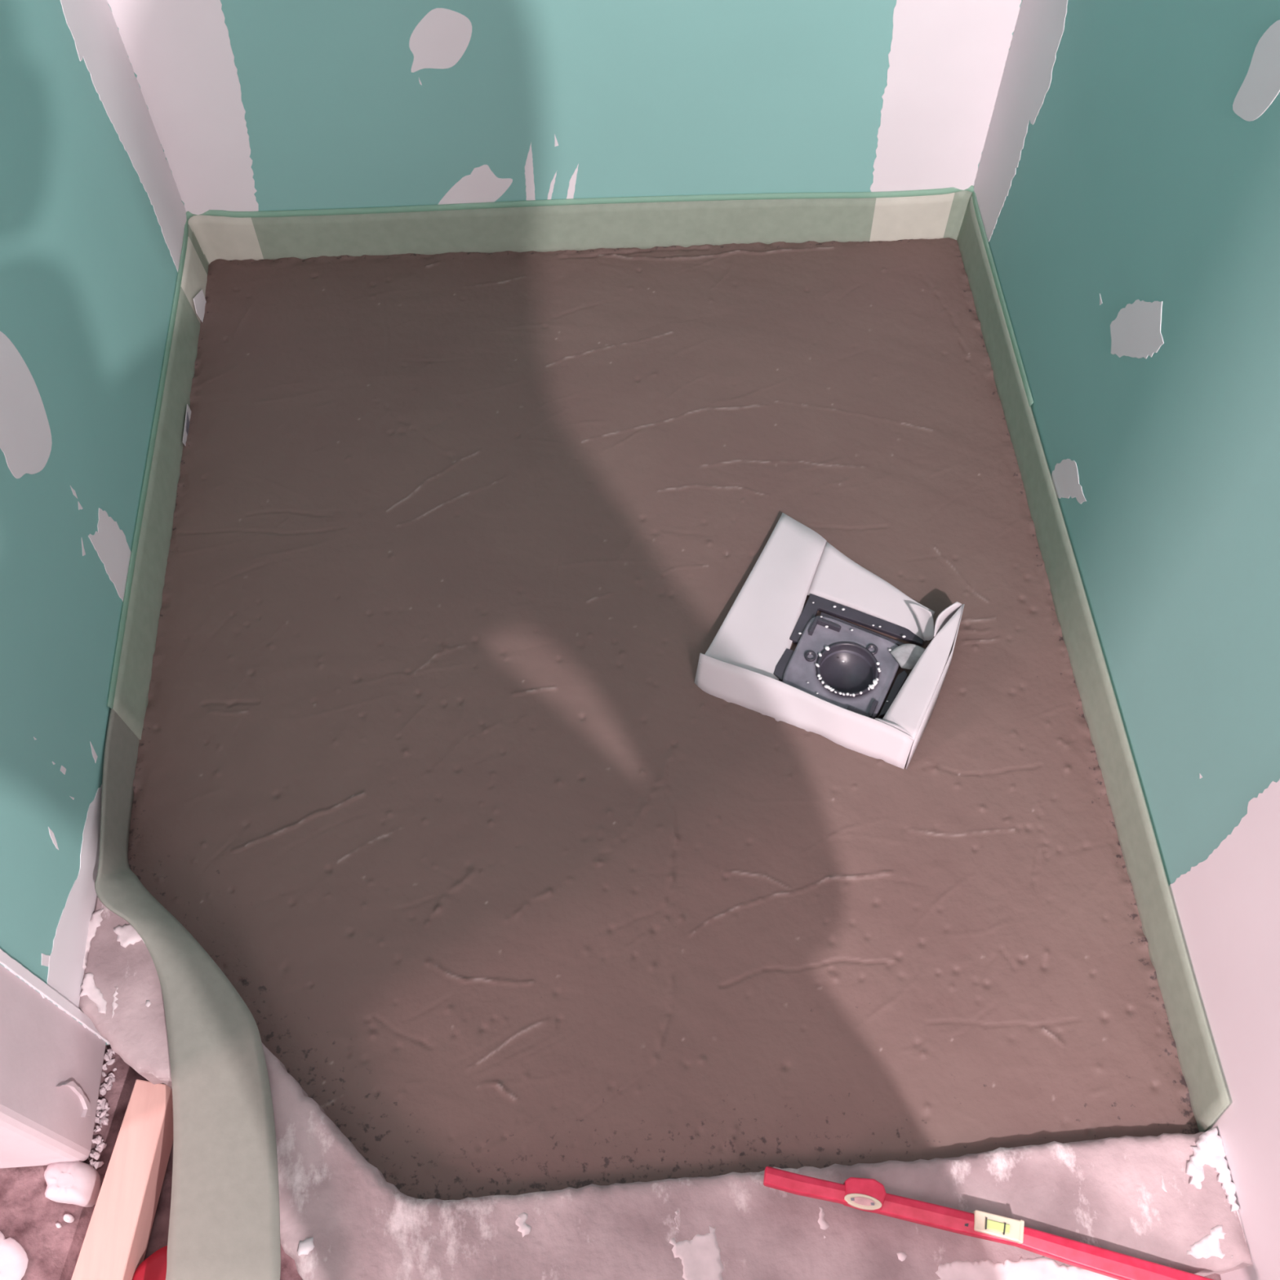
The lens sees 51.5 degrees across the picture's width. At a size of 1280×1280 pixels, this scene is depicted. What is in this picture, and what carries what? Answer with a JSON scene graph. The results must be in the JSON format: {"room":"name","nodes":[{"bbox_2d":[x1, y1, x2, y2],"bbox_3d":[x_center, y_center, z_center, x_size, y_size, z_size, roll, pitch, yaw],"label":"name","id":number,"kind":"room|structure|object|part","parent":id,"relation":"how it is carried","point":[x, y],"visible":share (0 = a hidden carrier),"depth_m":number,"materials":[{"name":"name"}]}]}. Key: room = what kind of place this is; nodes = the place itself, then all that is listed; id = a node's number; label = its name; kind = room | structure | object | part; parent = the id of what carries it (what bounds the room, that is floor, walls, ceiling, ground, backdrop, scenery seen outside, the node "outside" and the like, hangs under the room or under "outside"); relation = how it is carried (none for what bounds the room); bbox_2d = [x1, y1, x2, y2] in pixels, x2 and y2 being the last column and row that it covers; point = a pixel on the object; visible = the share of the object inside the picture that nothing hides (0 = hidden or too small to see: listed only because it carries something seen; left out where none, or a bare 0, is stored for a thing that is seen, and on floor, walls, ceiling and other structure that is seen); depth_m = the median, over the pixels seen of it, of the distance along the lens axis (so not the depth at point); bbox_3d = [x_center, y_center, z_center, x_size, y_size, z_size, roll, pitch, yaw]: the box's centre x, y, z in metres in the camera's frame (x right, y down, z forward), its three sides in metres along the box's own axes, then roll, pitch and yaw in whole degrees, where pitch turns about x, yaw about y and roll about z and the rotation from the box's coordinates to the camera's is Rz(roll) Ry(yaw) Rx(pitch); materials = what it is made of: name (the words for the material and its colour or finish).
{"room":"building under construction","nodes":[
{"label":"building under construction","id":0,"kind":"room"},
{"bbox_2d":[0,964,116,1168],"bbox_3d":[-1.413,-0.044,0.484,1.615,2.373,0.161,-3,59,-2],"label":"wall","id":1,"kind":"structure","parent":0,"point":[51,1065],"depth_m":1.39,"materials":[{"name":"paint"}]},
{"bbox_2d":[0,0,188,1044],"bbox_3d":[-0.724,-0.674,0.861,0.123,2.372,1.265,-3,59,-2],"label":"wall","id":2,"kind":"structure","parent":0,"point":[94,217],"depth_m":1.52,"materials":[{"name":"teal paint"}]},
{"bbox_2d":[107,0,1022,217],"bbox_3d":[-0.098,-1.270,1.217,1.463,2.370,0.163,-3,59,-2],"label":"wall","id":3,"kind":"structure","parent":0,"point":[256,108],"depth_m":1.90,"materials":[{"name":"teal paint"}]},
{"bbox_2d":[0,1044,1221,1279],"bbox_3d":[-0.426,1.326,1.035,2.260,0.007,2.060,-3,59,-2],"label":"floor","id":4,"kind":"structure","parent":0,"point":[28,1217],"depth_m":1.46,"materials":[{"name":"concrete"}]},
{"bbox_2d":[0,1231,28,1279],"bbox_3d":[-0.695,0.676,1.425,0.071,0.005,0.076,5,59,3],"label":"plaster spill","id":5,"kind":"object","parent":4,"relation":"on","point":[14,1260],"visible":1,"depth_m":1.43,"materials":[{"name":"white paint"}]},
{"bbox_2d":[55,1222,62,1227],"bbox_3d":[-0.634,0.638,1.446,0.004,0.006,0.006,-27,62,-15],"label":"crumb","id":6,"kind":"object","parent":4,"relation":"on","point":[58,1224],"visible":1,"depth_m":1.45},
{"bbox_2d":[63,1213,74,1222],"bbox_3d":[-0.625,0.632,1.449,0.010,0.008,0.009,-3,59,-2],"label":"crumb","id":7,"kind":"object","parent":4,"relation":"on","point":[68,1218],"visible":1,"depth_m":1.45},
{"bbox_2d":[44,1160,100,1207],"bbox_3d":[-0.627,0.596,1.459,0.058,0.028,0.050,-3,59,-2],"label":"chunk","id":8,"kind":"object","parent":4,"relation":"on","point":[77,1183],"visible":0.98,"depth_m":1.45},
{"bbox_2d":[71,1079,173,1279],"bbox_3d":[-0.553,0.633,1.422,0.059,0.049,0.302,7,59,4],"label":"batten","id":9,"kind":"object","parent":4,"relation":"on","point":[115,1243],"visible":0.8,"depth_m":1.43,"materials":[{"name":"brown wood"}]},
{"bbox_2d":[132,1245,167,1279],"bbox_3d":[-0.480,0.745,1.351,0.102,0.027,0.242,-3,59,-2],"label":"bucket","id":10,"kind":"object","parent":4,"relation":"on","point":[154,1267],"visible":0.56,"depth_m":1.40,"materials":[{"name":"red plastic"}]},
{"bbox_2d":[94,190,1230,1279],"bbox_3d":[-0.033,0.100,1.674,1.227,0.157,1.780,-3,59,-2],"label":"strip","id":11,"kind":"object","parent":4,"relation":"on","point":[224,1221],"visible":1,"depth_m":1.69,"materials":[{"name":"plastic"}]},
{"bbox_2d":[186,412,189,435],"bbox_3d":[-0.661,-0.315,1.940,0.001,0.018,0.033,-3,59,-2],"label":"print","id":12,"kind":"object","parent":11,"relation":"attached to","point":[187,413],"depth_m":1.94,"materials":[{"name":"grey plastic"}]},
{"bbox_2d":[79,896,1253,1279],"bbox_3d":[-0.038,0.586,1.415,1.319,0.119,0.411,12,60,7],"label":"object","id":13,"kind":"structure","parent":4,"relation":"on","point":[1166,1199],"depth_m":1.36,"materials":[{"name":"concrete"}]},
{"bbox_2d":[763,1166,1213,1279],"bbox_3d":[0.353,0.594,1.336,0.464,0.040,0.032,12,60,7],"label":"spirit level","id":14,"kind":"object","parent":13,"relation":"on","point":[865,1194],"visible":1,"depth_m":1.33,"materials":[{"name":"red plastic"}]},
{"bbox_2d":[128,237,1199,1199],"bbox_3d":[-0.044,-0.023,1.767,1.220,0.011,1.482,-3,59,-2],"label":"floor","id":15,"kind":"structure","parent":0,"point":[433,768],"depth_m":1.67,"materials":[{"name":"brown concrete"}]},
{"bbox_2d":[694,512,964,768],"bbox_3d":[0.263,-0.016,1.724,0.294,0.069,0.303,23,62,13],"label":"cardboard box","id":16,"kind":"object","parent":15,"relation":"on","point":[738,667],"visible":1,"depth_m":1.72,"materials":[{"name":"white cardboard"}]},
{"bbox_3d":[0.181,-0.054,1.764,0.099,0.028,0.282,23,62,13],"label":"panel","id":17,"kind":"part","parent":16,"relation":"part of","materials":[{"name":"white cardboard"}]},
{"bbox_3d":[0.315,-0.068,1.772,0.176,0.030,0.082,23,62,14],"label":"panel","id":18,"kind":"part","parent":16,"relation":"part of","materials":[{"name":"white cardboard"}]},
{"bbox_2d":[773,593,925,719],"bbox_3d":[0.272,0.032,1.727,0.170,0.037,0.165,22,61,13],"label":"floor drain","id":19,"kind":"object","parent":15,"relation":"in","point":[837,661],"visible":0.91,"depth_m":1.73,"materials":[{"name":"plastic"}]},
{"bbox_2d":[820,650,873,679],"bbox_3d":[0.268,0.048,1.728,0.079,0.018,0.079,-3,59,-2],"label":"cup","id":20,"kind":"object","parent":19,"relation":"on","point":[834,664],"depth_m":1.73,"materials":[{"name":"black plastic"}]},
{"bbox_3d":[0.323,0.071,1.699,0.011,0.012,0.078,26,63,15],"label":"guide rail","id":21,"kind":"part","parent":19,"relation":"part of","materials":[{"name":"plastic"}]},
{"bbox_2d":[972,0,1279,1279],"bbox_3d":[0.682,0.135,0.368,0.121,2.374,3.260,-3,59,-2],"label":"wall","id":22,"kind":"structure","parent":0,"point":[1126,190],"depth_m":1.41,"materials":[{"name":"teal paint"}]}
]}

